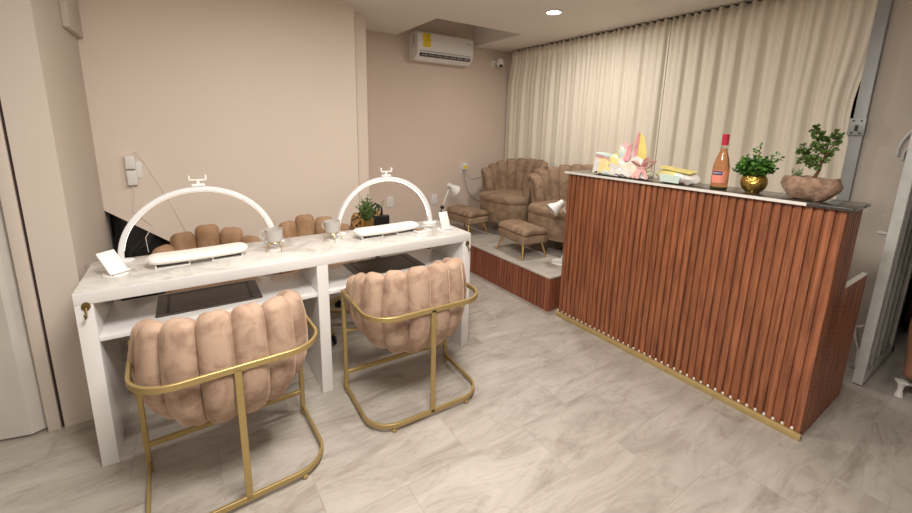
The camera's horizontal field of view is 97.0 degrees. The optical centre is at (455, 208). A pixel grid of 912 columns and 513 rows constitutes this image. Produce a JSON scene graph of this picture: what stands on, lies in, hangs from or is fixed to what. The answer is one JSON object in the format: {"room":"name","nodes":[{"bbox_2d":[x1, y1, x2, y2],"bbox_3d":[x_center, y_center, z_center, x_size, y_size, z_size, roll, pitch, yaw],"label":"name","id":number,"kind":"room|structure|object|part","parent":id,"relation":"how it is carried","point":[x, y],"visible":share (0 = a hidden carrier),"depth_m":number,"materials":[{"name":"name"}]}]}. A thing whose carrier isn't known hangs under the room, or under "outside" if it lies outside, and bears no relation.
{"room":"salon","nodes":[
{"label":"salon","id":0,"kind":"room"},
{"bbox_2d":[0,0,123,426],"bbox_3d":[-1.993,-0.208,2.066,0.133,2.300,0.960,-6,14,-33],"label":"wall","id":1,"kind":"structure","parent":0,"point":[43,98],"depth_m":1.75,"materials":[{"name":"beige paint"}]},
{"bbox_2d":[58,0,82,38],"bbox_3d":[-2.020,-1.155,2.093,0.027,0.455,0.350,-6,14,-33],"label":"trim","id":2,"kind":"structure","parent":1,"relation":"attached to","point":[69,9],"depth_m":2.08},
{"bbox_2d":[77,0,360,294],"bbox_3d":[-1.492,-0.359,2.863,1.635,2.300,0.040,-6,14,-33],"label":"wall","id":3,"kind":"structure","parent":0,"point":[256,98],"depth_m":2.72,"materials":[{"name":"beige paint"}]},
{"bbox_2d":[124,151,185,251],"bbox_3d":[-1.894,-0.027,2.564,0.287,0.672,0.122,-6,14,-33],"label":"wall socket","id":4,"kind":"object","parent":3,"relation":"attached to","point":[133,169],"visible":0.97,"depth_m":2.49,"materials":[{"name":"white plastic"}]},
{"bbox_3d":[-2.005,-0.243,2.512,0.085,0.100,0.008,-6,14,-33],"label":"plate","id":5,"kind":"part","parent":4,"relation":"part of","materials":[{"name":"white plastic"}]},
{"bbox_3d":[-1.967,0.059,2.528,0.093,0.416,0.114,-6,14,-33],"label":"cord","id":6,"kind":"part","parent":4,"relation":"part of","materials":[{"name":"white plastic"}]},
{"bbox_3d":[-1.900,-0.036,2.610,0.250,0.672,0.037,-5,13,-26],"label":"cord","id":7,"kind":"part","parent":4,"relation":"part of","materials":[{"name":"white plastic"}]},
{"bbox_2d":[354,12,370,259],"bbox_3d":[-0.997,-0.512,3.668,0.265,2.300,0.780,-6,14,-33],"label":"wall partition","id":8,"kind":"structure","parent":0,"point":[360,23],"depth_m":3.46,"materials":[{"name":"beige paint"}]},
{"bbox_2d":[354,15,359,211],"bbox_3d":[-0.810,-0.397,3.319,0.005,2.220,0.035,-6,14,-33],"label":"trim","id":9,"kind":"structure","parent":8,"relation":"attached to","point":[354,15],"depth_m":3.21,"materials":[{"name":"brown paint"}]},
{"bbox_2d":[366,18,509,223],"bbox_3d":[-0.308,-0.821,4.558,2.600,2.580,0.120,-6,14,-33],"label":"wall","id":10,"kind":"structure","parent":0,"point":[426,120],"depth_m":4.49,"materials":[{"name":"beige paint"}]},
{"bbox_2d":[387,197,392,207],"bbox_3d":[-0.712,-0.075,4.367,0.075,0.115,0.010,-6,14,-33],"label":"wall plate","id":11,"kind":"object","parent":10,"relation":"attached to","point":[389,199],"visible":1,"depth_m":4.36,"materials":[{"name":"white plastic"}]},
{"bbox_2d":[431,194,436,203],"bbox_3d":[-0.252,-0.113,4.670,0.075,0.115,0.010,-6,14,-33],"label":"wall plate","id":12,"kind":"object","parent":10,"relation":"attached to","point":[433,196],"visible":1,"depth_m":4.66,"materials":[{"name":"white plastic"}]},
{"bbox_2d":[409,30,472,66],"bbox_3d":[-0.148,-1.688,4.279,0.686,0.275,0.202,-6,14,-33],"label":"air conditioner","id":13,"kind":"object","parent":10,"relation":"attached to","point":[427,47],"visible":1,"depth_m":4.18,"materials":[{"name":"white plastic"}]},
{"bbox_2d":[419,52,470,61],"bbox_3d":[-0.106,-1.587,4.224,0.615,0.033,0.029,-6,14,-33],"label":"air vent","id":14,"kind":"object","parent":13,"relation":"attached to","point":[442,56],"depth_m":4.22,"materials":[{"name":"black plastic"}]},
{"bbox_2d":[460,163,479,200],"bbox_3d":[0.204,-0.323,4.907,0.341,0.484,0.052,-6,14,-33],"label":"protector","id":15,"kind":"object","parent":10,"relation":"attached to","point":[463,167],"visible":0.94,"depth_m":4.80,"materials":[{"name":"white plastic"}]},
{"bbox_3d":[0.087,-0.483,4.819,0.080,0.120,0.010,-6,14,-33],"label":"plate","id":16,"kind":"part","parent":15,"relation":"part of","materials":[{"name":"white plastic"}]},
{"bbox_3d":[0.213,-0.286,4.924,0.315,0.405,0.030,-7,14,-35],"label":"cord","id":17,"kind":"part","parent":15,"relation":"part of","materials":[{"name":"grey plastic"}]},
{"bbox_2d":[490,57,506,66],"bbox_3d":[0.543,-1.741,4.775,0.236,0.143,0.146,-6,14,-33],"label":"security camera","id":18,"kind":"object","parent":10,"relation":"attached to","point":[499,62],"visible":1,"depth_m":4.71,"materials":[{"name":"white plastic"}]},
{"bbox_2d":[509,52,512,73],"bbox_3d":[0.672,-0.774,5.133,0.070,2.300,0.040,-6,14,-33],"label":"trim","id":19,"kind":"structure","parent":10,"relation":"attached to","point":[511,53],"depth_m":4.91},
{"bbox_2d":[0,248,911,512],"bbox_3d":[1.182,1.087,1.957,9.100,0.060,6.700,-6,14,-33],"label":"floor","id":20,"kind":"structure","parent":0,"point":[557,417],"depth_m":1.80,"materials":[{"name":"tile"}]},
{"bbox_2d":[109,213,169,300],"bbox_3d":[-1.792,0.316,2.901,1.002,0.952,0.055,-6,14,-33],"label":"plastic sheet","id":21,"kind":"object","parent":20,"relation":"on","point":[136,245],"visible":0.1,"depth_m":2.66,"materials":[{"name":"black plastic"}]},
{"bbox_2d":[152,224,259,293],"bbox_3d":[-1.461,0.518,2.422,0.625,0.757,0.627,-6,14,-33],"label":"swivel chair","id":22,"kind":"object","parent":20,"relation":"on","point":[206,235],"visible":0.18,"depth_m":2.54,"materials":[{"name":"beige fabric"}]},
{"bbox_3d":[-1.547,0.299,2.541,0.570,0.377,0.248,-6,14,-33],"label":"backrest","id":23,"kind":"part","parent":22,"relation":"part of","materials":[{"name":"beige fabric"}]},
{"bbox_3d":[-1.450,0.467,2.421,0.480,0.120,0.480,-6,14,-33],"label":"seat","id":24,"kind":"part","parent":22,"relation":"part of","materials":[{"name":"beige fabric"}]},
{"bbox_2d":[125,289,323,512],"bbox_3d":[-0.881,0.694,1.597,0.631,0.766,0.432,-7,14,-35],"label":"lounge chair","id":25,"kind":"object","parent":20,"relation":"on","point":[220,366],"visible":1,"depth_m":1.40,"materials":[{"name":"fabric"}]},
{"bbox_3d":[-1.240,0.772,1.588,0.020,0.554,0.020,-7,14,-35],"label":"leg","id":26,"kind":"part","parent":25,"relation":"part of","materials":[{"name":"gold metal"}]},
{"bbox_3d":[-0.880,0.552,1.570,0.613,0.476,0.423,-7,14,-35],"label":"backrest","id":27,"kind":"part","parent":25,"relation":"part of","materials":[{"name":"fabric"}]},
{"bbox_3d":[-0.870,0.517,1.551,0.618,0.024,0.406,-7,14,-35],"label":"rail","id":28,"kind":"part","parent":25,"relation":"part of","materials":[{"name":"gold metal"}]},
{"bbox_3d":[-0.881,1.038,1.657,0.618,0.024,0.406,-7,14,-35],"label":"rail","id":29,"kind":"part","parent":25,"relation":"part of","materials":[{"name":"gold metal"}]},
{"bbox_3d":[-0.760,0.814,1.448,0.024,0.536,0.012,-7,14,-35],"label":"post","id":30,"kind":"part","parent":25,"relation":"part of","materials":[{"name":"gold metal"}]},
{"bbox_3d":[-0.750,0.711,1.939,0.020,0.554,0.020,-7,14,-35],"label":"leg","id":31,"kind":"part","parent":25,"relation":"part of","materials":[{"name":"gold metal"}]},
{"bbox_2d":[72,220,470,466],"bbox_3d":[-0.782,0.570,2.232,1.831,0.760,0.461,-6,14,-33],"label":"table","id":32,"kind":"object","parent":20,"relation":"on","point":[101,321],"visible":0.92,"depth_m":1.89,"materials":[{"name":"white paint"}]},
{"bbox_3d":[-1.529,0.676,1.763,0.055,0.708,0.400,-6,14,-33],"label":"panel","id":33,"kind":"part","parent":32,"relation":"part of","materials":[{"name":"white paint"}]},
{"bbox_2d":[95,249,130,277],"bbox_3d":[-1.433,0.229,1.693,0.092,0.097,0.092,4,12,14],"label":"phone stand","id":34,"kind":"object","parent":32,"relation":"on","point":[113,264],"visible":1,"depth_m":1.69,"materials":[{"name":"white plastic"}]},
{"bbox_2d":[146,242,247,269],"bbox_3d":[-1.199,0.214,1.892,0.400,0.056,0.124,-7,14,-36],"label":"hand rest","id":35,"kind":"object","parent":32,"relation":"on","point":[162,260],"visible":1,"depth_m":1.85,"materials":[{"name":"white plastic"}]},
{"bbox_3d":[-1.286,0.244,1.832,0.130,0.018,0.084,-7,14,-36],"label":"leg","id":36,"kind":"part","parent":35,"relation":"part of","materials":[{"name":"white plastic"}]},
{"bbox_3d":[-1.112,0.222,1.959,0.130,0.018,0.084,-7,14,-36],"label":"leg","id":37,"kind":"part","parent":35,"relation":"part of","materials":[{"name":"white plastic"}]},
{"bbox_2d":[118,175,284,262],"bbox_3d":[-1.264,0.023,2.002,0.758,0.384,0.074,-6,14,-33],"label":"lamp","id":38,"kind":"object","parent":32,"relation":"on","point":[197,187],"visible":0.86,"depth_m":1.93,"materials":[{"name":"white"}]},
{"bbox_2d":[155,279,262,317],"bbox_3d":[-1.197,0.427,1.970,0.425,0.005,0.270,-6,14,-33],"label":"desk mat","id":39,"kind":"object","parent":32,"relation":"on","point":[170,304],"visible":1,"depth_m":1.95,"materials":[{"name":"black"}]},
{"bbox_2d":[100,271,317,341],"bbox_3d":[-1.153,0.441,1.967,0.838,0.018,0.378,-6,14,-33],"label":"shelf","id":40,"kind":"object","parent":32,"relation":"attached to","point":[119,320],"depth_m":1.87,"materials":[{"name":"white paint"}]},
{"bbox_3d":[-0.786,0.221,2.179,1.831,0.049,0.420,-6,14,-33],"label":"frame","id":41,"kind":"part","parent":32,"relation":"part of","materials":[{"name":"white paint"}]},
{"bbox_2d":[266,241,283,252],"bbox_3d":[-0.928,0.189,2.070,0.075,0.047,0.075,-2,12,-15],"label":"stand","id":42,"kind":"object","parent":32,"relation":"on","point":[271,249],"visible":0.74,"depth_m":2.05,"materials":[{"name":"gold metal"}]},
{"bbox_2d":[259,227,282,242],"bbox_3d":[-0.934,0.132,2.061,0.101,0.066,0.085,5,12,19],"label":"mug","id":43,"kind":"object","parent":42,"relation":"on","point":[272,234],"visible":1,"depth_m":2.03,"materials":[{"name":"grey ceramic"}]},
{"bbox_3d":[-0.784,0.593,2.249,0.055,0.708,0.400,-6,14,-33],"label":"panel","id":44,"kind":"part","parent":32,"relation":"part of","materials":[{"name":"white paint"}]},
{"bbox_2d":[324,232,341,241],"bbox_3d":[-0.690,0.154,2.266,0.074,0.047,0.074,5,12,16],"label":"stand","id":45,"kind":"object","parent":32,"relation":"on","point":[334,239],"visible":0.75,"depth_m":2.25,"materials":[{"name":"gold metal"}]},
{"bbox_2d":[321,219,339,233],"bbox_3d":[-0.697,0.099,2.252,0.101,0.066,0.085,-3,12,-18],"label":"mug","id":46,"kind":"object","parent":45,"relation":"on","point":[332,226],"visible":1,"depth_m":2.23,"materials":[{"name":"grey ceramic"}]},
{"bbox_2d":[329,167,436,235],"bbox_3d":[-0.436,-0.067,2.531,0.731,0.384,0.074,-6,14,-33],"label":"lamp","id":47,"kind":"object","parent":32,"relation":"on","point":[384,177],"visible":0.94,"depth_m":2.49,"materials":[{"name":"white"}]},
{"bbox_2d":[343,253,424,274],"bbox_3d":[-0.439,0.340,2.477,0.430,0.005,0.260,-6,14,-33],"label":"desk mat","id":48,"kind":"object","parent":32,"relation":"on","point":[381,265],"visible":0.81,"depth_m":2.47,"materials":[{"name":"black"}]},
{"bbox_2d":[353,221,418,239],"bbox_3d":[-0.412,0.124,2.417,0.410,0.056,0.124,-7,14,-36],"label":"hand rest","id":49,"kind":"object","parent":32,"relation":"on","point":[364,233],"visible":0.98,"depth_m":2.36,"materials":[{"name":"white plastic"}]},
{"bbox_3d":[-0.502,0.154,2.356,0.130,0.018,0.084,-7,14,-36],"label":"leg","id":50,"kind":"part","parent":49,"relation":"part of","materials":[{"name":"white plastic"}]},
{"bbox_2d":[328,249,446,293],"bbox_3d":[-0.413,0.358,2.450,0.828,0.018,0.378,-6,14,-33],"label":"shelf","id":51,"kind":"object","parent":32,"relation":"attached to","point":[338,275],"depth_m":2.40,"materials":[{"name":"white paint"}]},
{"bbox_2d":[413,228,429,233],"bbox_3d":[-0.214,0.134,2.492,0.086,0.016,0.066,-8,14,-37],"label":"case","id":52,"kind":"object","parent":32,"relation":"on","point":[420,230],"visible":1,"depth_m":2.47,"materials":[{"name":"white plastic"}]},
{"bbox_2d":[437,211,451,231],"bbox_3d":[-0.074,0.076,2.543,0.092,0.113,0.092,-8,15,-38],"label":"phone stand","id":53,"kind":"object","parent":32,"relation":"on","point":[445,225],"visible":1,"depth_m":2.53,"materials":[{"name":"white plastic"}]},
{"bbox_3d":[-0.048,0.511,2.729,0.055,0.708,0.400,-6,14,-33],"label":"panel","id":54,"kind":"part","parent":32,"relation":"part of","materials":[{"name":"white paint"}]},
{"bbox_2d":[278,214,354,344],"bbox_3d":[-0.945,0.457,2.781,0.625,0.757,0.627,-8,15,-39],"label":"swivel chair","id":55,"kind":"object","parent":20,"relation":"on","point":[304,225],"visible":0.3,"depth_m":2.88,"materials":[{"name":"beige fabric"}]},
{"bbox_3d":[-1.047,0.239,2.889,0.570,0.377,0.248,-8,15,-39],"label":"backrest","id":56,"kind":"part","parent":55,"relation":"part of","materials":[{"name":"beige fabric"}]},
{"bbox_3d":[-0.935,0.404,2.781,0.480,0.120,0.480,-8,15,-39],"label":"seat","id":57,"kind":"part","parent":55,"relation":"part of","materials":[{"name":"beige fabric"}]},
{"bbox_3d":[-0.864,0.768,2.714,0.036,0.055,0.278,-5,13,-30],"label":"star leg","id":58,"kind":"part","parent":55,"relation":"part of","materials":[{"name":"gold metal"}]},
{"bbox_3d":[-0.931,0.704,3.020,0.036,0.055,0.278,2,12,6],"label":"star leg","id":59,"kind":"part","parent":55,"relation":"part of","materials":[{"name":"gold metal"}]},
{"bbox_3d":[-0.784,0.734,2.891,0.278,0.055,0.036,-1,12,-12],"label":"star leg","id":60,"kind":"part","parent":55,"relation":"part of","materials":[{"name":"gold metal"}]},
{"bbox_2d":[341,257,477,432],"bbox_3d":[-0.218,0.610,2.083,0.631,0.766,0.432,-6,14,-32],"label":"lounge chair","id":61,"kind":"object","parent":20,"relation":"on","point":[416,310],"visible":1,"depth_m":1.89,"materials":[{"name":"fabric"}]},
{"bbox_3d":[-0.578,0.682,2.099,0.020,0.554,0.020,-6,14,-32],"label":"leg","id":62,"kind":"part","parent":61,"relation":"part of","materials":[{"name":"gold metal"}]},
{"bbox_3d":[-0.216,0.467,2.057,0.613,0.476,0.423,-6,14,-32],"label":"backrest","id":63,"kind":"part","parent":61,"relation":"part of","materials":[{"name":"fabric"}]},
{"bbox_3d":[-0.207,0.433,2.036,0.618,0.024,0.406,-6,14,-32],"label":"rail","id":64,"kind":"part","parent":61,"relation":"part of","materials":[{"name":"gold metal"}]},
{"bbox_3d":[-0.219,0.954,2.142,0.618,0.024,0.406,-6,14,-32],"label":"rail","id":65,"kind":"part","parent":61,"relation":"part of","materials":[{"name":"gold metal"}]},
{"bbox_3d":[-0.109,0.731,1.926,0.024,0.536,0.012,-6,14,-32],"label":"post","id":66,"kind":"part","parent":61,"relation":"part of","materials":[{"name":"gold metal"}]},
{"bbox_3d":[-0.064,0.629,2.416,0.020,0.554,0.020,-6,14,-31],"label":"leg","id":67,"kind":"part","parent":61,"relation":"part of","materials":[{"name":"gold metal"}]},
{"bbox_2d":[426,220,563,311],"bbox_3d":[0.680,0.439,4.237,1.195,0.280,1.940,-6,14,-33],"label":"raised platform","id":68,"kind":"object","parent":20,"relation":"on","point":[534,279],"visible":0.47,"depth_m":3.60,"materials":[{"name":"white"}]},
{"bbox_2d":[440,183,459,211],"bbox_3d":[-0.069,-0.005,4.251,0.229,0.552,0.156,-8,15,-38],"label":"task lamp","id":69,"kind":"object","parent":68,"relation":"on","point":[454,189],"visible":0.66,"depth_m":4.20,"materials":[{"name":"white plastic"}]},
{"bbox_3d":[-0.034,-0.210,4.234,0.149,0.143,0.124,-8,15,-38],"label":"lamp shade","id":70,"kind":"part","parent":69,"relation":"part of","materials":[{"name":"white plastic"}]},
{"bbox_2d":[446,205,487,233],"bbox_3d":[0.116,0.118,4.362,0.274,0.274,0.420,-8,14,-37],"label":"ottoman","id":71,"kind":"object","parent":68,"relation":"on","point":[468,215],"visible":0.98,"depth_m":4.23,"materials":[{"name":"beige fabric"}]},
{"bbox_2d":[446,205,487,217],"bbox_3d":[0.118,0.018,4.342,0.270,0.069,0.420,-8,14,-37],"label":"cushion","id":72,"kind":"object","parent":71,"relation":"on","point":[458,211],"depth_m":4.25,"materials":[{"name":"beige fabric"}]},
{"bbox_3d":[0.117,0.086,4.356,0.270,0.075,0.415,-8,14,-37],"label":"frame","id":73,"kind":"part","parent":71,"relation":"part of","materials":[{"name":"beige fabric"}]},
{"bbox_2d":[480,158,548,228],"bbox_3d":[0.630,-0.152,4.462,0.677,0.786,0.720,-10,16,-43],"label":"armchair","id":74,"kind":"object","parent":68,"relation":"on","point":[506,194],"visible":0.72,"depth_m":4.41,"materials":[{"name":"beige fabric"}]},
{"bbox_3d":[0.589,-0.041,4.447,0.570,0.290,0.610,-10,16,-43],"label":"seat","id":75,"kind":"part","parent":74,"relation":"part of","materials":[{"name":"beige fabric"}]},
{"bbox_3d":[0.696,-0.349,4.482,0.506,0.405,0.720,-10,16,-43],"label":"backrest","id":76,"kind":"part","parent":74,"relation":"part of","materials":[{"name":"beige fabric"}]},
{"bbox_2d":[497,219,547,259],"bbox_3d":[0.601,0.265,3.691,0.274,0.274,0.420,-5,13,-27],"label":"ottoman","id":77,"kind":"object","parent":68,"relation":"on","point":[524,233],"visible":1,"depth_m":3.55,"materials":[{"name":"beige fabric"}]},
{"bbox_3d":[0.577,0.370,3.502,0.025,0.142,0.066,5,12,17],"label":"leg","id":78,"kind":"part","parent":77,"relation":"part of","materials":[{"name":"gold metal"}]},
{"bbox_2d":[498,219,547,236],"bbox_3d":[0.603,0.164,3.671,0.270,0.069,0.420,-5,13,-27],"label":"cushion","id":79,"kind":"object","parent":77,"relation":"on","point":[513,227],"depth_m":3.57,"materials":[{"name":"beige fabric"}]},
{"bbox_3d":[0.601,0.233,3.685,0.270,0.075,0.415,-5,13,-27],"label":"frame","id":80,"kind":"part","parent":77,"relation":"part of","materials":[{"name":"beige fabric"}]},
{"bbox_2d":[547,199,565,265],"bbox_3d":[0.890,0.191,3.390,0.288,0.552,0.156,-1,12,-9],"label":"task lamp","id":81,"kind":"object","parent":68,"relation":"on","point":[554,208],"visible":0.75,"depth_m":3.33,"materials":[{"name":"white plastic"}]},
{"bbox_3d":[0.826,-0.009,3.339,0.149,0.143,0.124,-1,12,-9],"label":"lamp shade","id":82,"kind":"part","parent":81,"relation":"part of","materials":[{"name":"white plastic"}]},
{"bbox_2d":[528,164,592,246],"bbox_3d":[1.058,-0.013,3.822,0.677,0.786,0.720,-8,15,-39],"label":"armchair","id":83,"kind":"object","parent":68,"relation":"on","point":[548,186],"visible":0.37,"depth_m":3.90,"materials":[{"name":"beige fabric"}]},
{"bbox_3d":[1.014,0.098,3.810,0.570,0.290,0.610,-8,15,-39],"label":"seat","id":84,"kind":"part","parent":83,"relation":"part of","materials":[{"name":"beige fabric"}]},
{"bbox_3d":[1.128,-0.209,3.838,0.506,0.405,0.720,-8,15,-39],"label":"backrest","id":85,"kind":"part","parent":83,"relation":"part of","materials":[{"name":"beige fabric"}]},
{"bbox_2d":[555,170,870,441],"bbox_3d":[1.449,0.377,2.550,0.628,1.106,1.530,-6,14,-33],"label":"reception desk","id":86,"kind":"object","parent":20,"relation":"on","point":[748,301],"depth_m":2.12,"materials":[{"name":"brown wood"}]},
{"bbox_2d":[592,131,656,179],"bbox_3d":[1.082,-0.352,2.589,0.169,0.291,0.498,-6,14,-33],"label":"bundle","id":87,"kind":"object","parent":86,"relation":"on","point":[628,162],"visible":1,"depth_m":2.54,"materials":[{"name":"multicoloured paper"}]},
{"bbox_2d":[656,165,700,184],"bbox_3d":[1.276,-0.196,2.335,0.125,0.095,0.266,-6,14,-33],"label":"parcel","id":88,"kind":"object","parent":86,"relation":"on","point":[670,174],"visible":1,"depth_m":2.28,"materials":[{"name":"paper"}]},
{"bbox_3d":[1.222,-0.175,2.313,0.004,0.047,0.125,-6,13,-31],"label":"mint panel","id":89,"kind":"part","parent":88,"relation":"part of","materials":[{"name":"paper"}]},
{"bbox_3d":[1.185,0.932,2.491,0.021,0.031,1.508,-6,14,-33],"label":"plinth trim","id":90,"kind":"part","parent":86,"relation":"part of","materials":[{"name":"gold metal"}]},
{"bbox_2d":[568,170,870,211],"bbox_3d":[1.312,-0.141,2.345,0.263,0.014,1.530,-6,14,-33],"label":"countertop","id":91,"kind":"structure","parent":86,"relation":"on","point":[834,204],"depth_m":1.95,"materials":[{"name":"stone"}]},
{"bbox_2d":[710,134,729,189],"bbox_3d":[1.409,-0.250,2.136,0.082,0.288,0.082,-6,14,-33],"label":"wine bottle","id":92,"kind":"object","parent":86,"relation":"on","point":[721,167],"visible":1,"depth_m":2.12,"materials":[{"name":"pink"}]},
{"bbox_2d":[710,186,727,189],"bbox_3d":[1.406,-0.115,2.163,0.082,0.013,0.082,-6,14,-33],"label":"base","id":93,"kind":"object","parent":92,"relation":"on","point":[712,187],"depth_m":2.13,"materials":[{"name":"green"}]},
{"bbox_2d":[732,142,784,193],"bbox_3d":[1.487,-0.208,2.022,0.195,0.253,0.185,1,11,-1],"label":"potted plant","id":94,"kind":"object","parent":86,"relation":"on","point":[754,171],"visible":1,"depth_m":1.99,"materials":[{"name":"green plant"}]},
{"bbox_3d":[1.500,-0.128,2.035,0.116,0.092,0.116,-6,14,-33],"label":"pot","id":95,"kind":"part","parent":94,"relation":"part of","materials":[{"name":"gold metal"}]},
{"bbox_3d":[1.495,-0.246,2.021,0.170,0.162,0.166,1,11,0],"label":"stem","id":96,"kind":"part","parent":94,"relation":"part of","materials":[{"name":"green plant"}]},
{"bbox_2d":[780,124,845,201],"bbox_3d":[1.625,-0.211,1.826,0.134,0.344,0.224,-6,14,-33],"label":"bonsai","id":97,"kind":"object","parent":86,"relation":"on","point":[805,187],"visible":1,"depth_m":1.81,"materials":[{"name":"plant"}]},
{"bbox_2d":[850,325,864,368],"bbox_3d":[2.459,0.840,2.465,0.067,0.276,0.081,-6,14,-33],"label":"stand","id":98,"kind":"object","parent":20,"relation":"on","point":[857,327],"visible":0.48,"depth_m":2.46,"materials":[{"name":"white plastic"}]},
{"bbox_3d":[2.464,0.837,2.467,0.056,0.271,0.081,-6,14,-33],"label":"tube frame","id":99,"kind":"part","parent":98,"relation":"part of","materials":[{"name":"white metal"}]},
{"bbox_3d":[-0.611,0.459,3.147,0.320,0.620,0.320,-6,14,-33],"label":"stand","id":100,"kind":"object","parent":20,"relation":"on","visible":0},
{"bbox_2d":[350,203,388,229],"bbox_3d":[-0.657,0.057,3.061,0.285,0.198,0.117,-6,14,-33],"label":"handbag","id":101,"kind":"object","parent":100,"relation":"on","point":[379,218],"visible":0.55,"depth_m":3.04,"materials":[{"name":"black leather"}]},
{"bbox_3d":[-0.589,0.003,3.062,0.076,0.089,0.016,-6,14,-33],"label":"handle","id":102,"kind":"part","parent":101,"relation":"part of","materials":[{"name":"black leather"}]},
{"bbox_2d":[355,195,383,226],"bbox_3d":[-0.627,0.041,2.889,0.130,0.300,0.204,8,13,29],"label":"potted plant","id":103,"kind":"object","parent":100,"relation":"on","point":[366,211],"visible":0.92,"depth_m":2.86,"materials":[{"name":"green plant"}]},
{"bbox_3d":[-0.637,0.131,2.910,0.095,0.115,0.095,-6,14,-33],"label":"pot","id":104,"kind":"part","parent":103,"relation":"part of","materials":[{"name":"gold metal"}]},
{"bbox_3d":[-0.612,-0.009,2.885,0.210,0.201,0.106,-6,14,-33],"label":"stem","id":105,"kind":"part","parent":103,"relation":"part of","materials":[{"name":"green plant"}]},
{"bbox_2d":[338,0,761,51],"bbox_3d":[0.025,-1.218,0.672,6.200,0.320,6.700,-6,14,-33],"label":"ceiling","id":106,"kind":"structure","parent":0,"point":[500,25],"depth_m":3.28,"materials":[{"name":"paint"}]},
{"bbox_2d":[545,10,562,14],"bbox_3d":[0.769,-1.544,3.171,0.138,0.007,0.138,-6,14,-33],"label":"recessed light","id":107,"kind":"object","parent":106,"relation":"in","point":[549,12],"visible":1,"depth_m":3.17,"materials":[{"name":"white plastic"}]},
{"bbox_2d":[547,11,560,13],"bbox_3d":[0.769,-1.544,3.171,0.110,0.002,0.110,-6,14,-33],"label":"diffuser","id":108,"kind":"object","parent":107,"relation":"attached to","point":[548,12],"depth_m":3.17,"materials":[{"name":"white plastic"}]},
{"bbox_2d":[780,175,843,201],"bbox_3d":[1.623,-0.096,1.850,0.134,0.109,0.224,-6,14,-33],"label":"bowl","id":109,"kind":"object","parent":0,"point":[805,187],"depth_m":1.81,"materials":[{"name":"brown stone"}]},
{"bbox_2d":[847,0,911,362],"bbox_3d":[3.384,0.093,1.152,0.120,2.300,3.310,-6,14,-33],"label":"wall","id":110,"kind":"structure","parent":0,"point":[879,171],"depth_m":2.34,"materials":[{"name":"beige paint"}]},
{"bbox_2d":[653,23,860,176],"bbox_3d":[1.597,-0.493,3.845,0.020,2.300,3.260,-6,14,-33],"label":"window","id":111,"kind":"structure","parent":110,"relation":"in","point":[856,96],"depth_m":2.50,"materials":[{"name":"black glass"}]},
{"bbox_2d":[836,0,893,200],"bbox_3d":[2.414,-0.197,2.484,0.115,2.298,0.075,-6,14,-33],"label":"trim","id":112,"kind":"structure","parent":110,"relation":"attached to","point":[857,125],"depth_m":2.37,"materials":[{"name":"grey plastic"}]},
{"bbox_2d":[852,133,911,385],"bbox_3d":[2.593,-0.047,2.285,0.680,2.070,0.044,-6,14,-33],"label":"door leaf","id":113,"kind":"structure","parent":110,"relation":"in","point":[895,268],"depth_m":2.26,"materials":[{"name":"white wood"}]},
{"bbox_3d":[2.574,0.935,2.486,0.575,0.065,0.044,-6,14,-33],"label":"rail","id":114,"kind":"part","parent":113,"relation":"part of","materials":[{"name":"white metal"}]},
{"bbox_3d":[2.595,-0.047,2.286,0.585,1.950,0.008,-6,14,-33],"label":"glass pane","id":115,"kind":"part","parent":113,"relation":"part of","materials":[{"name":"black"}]},
{"bbox_2d":[877,214,891,234],"bbox_3d":[2.521,0.093,2.358,0.007,0.116,0.070,-6,14,-33],"label":"blank wall plate","id":116,"kind":"object","parent":110,"relation":"attached to","point":[885,221],"visible":0.54,"depth_m":2.37,"materials":[{"name":"white plastic"}]},
{"bbox_2d":[895,129,911,159],"bbox_3d":[2.528,-0.379,2.248,0.028,0.215,0.090,-6,14,-33],"label":"hook","id":117,"kind":"object","parent":110,"relation":"attached to","point":[908,134],"visible":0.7,"depth_m":2.27,"materials":[{"name":"white metal"}]},
{"bbox_3d":[1.535,-1.562,3.576,0.012,0.012,3.170,-6,14,-33],"label":"curtain rod","id":118,"kind":"object","parent":110,"relation":"attached to","visible":0},
{"bbox_2d":[504,40,567,167],"bbox_3d":[0.856,-0.835,4.680,0.044,1.986,0.920,-6,14,-33],"label":"curtain","id":119,"kind":"object","parent":118,"relation":"hanging from","point":[537,76],"visible":0.59,"depth_m":4.55,"materials":[{"name":"beige fabric"}]},
{"bbox_2d":[559,31,612,165],"bbox_3d":[1.254,-0.707,4.094,0.042,1.986,0.519,-6,14,-33],"label":"curtain","id":120,"kind":"object","parent":118,"relation":"hanging from","point":[588,58],"visible":0.55,"depth_m":4.00,"materials":[{"name":"beige fabric"}]},
{"bbox_2d":[602,18,671,171],"bbox_3d":[1.548,-0.612,3.658,0.044,1.986,0.549,-6,14,-33],"label":"curtain","id":121,"kind":"object","parent":118,"relation":"hanging from","point":[639,54],"visible":0.56,"depth_m":3.53,"materials":[{"name":"beige fabric"}]},
{"bbox_2d":[653,0,877,198],"bbox_3d":[2.040,-0.325,2.954,0.043,2.246,1.235,-6,14,-33],"label":"curtain","id":122,"kind":"object","parent":118,"relation":"hanging from","point":[768,72],"visible":0.5,"depth_m":2.77,"materials":[{"name":"beige fabric"}]},
{"bbox_3d":[-2.674,-0.036,1.151,2.000,2.300,0.120,-6,14,-33],"label":"wall","id":123,"kind":"structure","parent":0,"visible":0},
{"bbox_2d":[0,200,46,439],"bbox_3d":[-2.259,0.053,1.384,0.990,2.030,0.039,-6,14,-33],"label":"door","id":124,"kind":"structure","parent":123,"relation":"in","point":[22,413],"depth_m":1.75,"materials":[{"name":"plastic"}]},
{"bbox_2d":[0,99,64,431],"bbox_3d":[-2.230,-0.073,1.379,1.036,2.300,0.065,-6,14,-33],"label":"door frame","id":125,"kind":"structure","parent":123,"relation":"attached to","point":[9,193],"depth_m":1.71,"materials":[{"name":"beige wood"}]}
]}

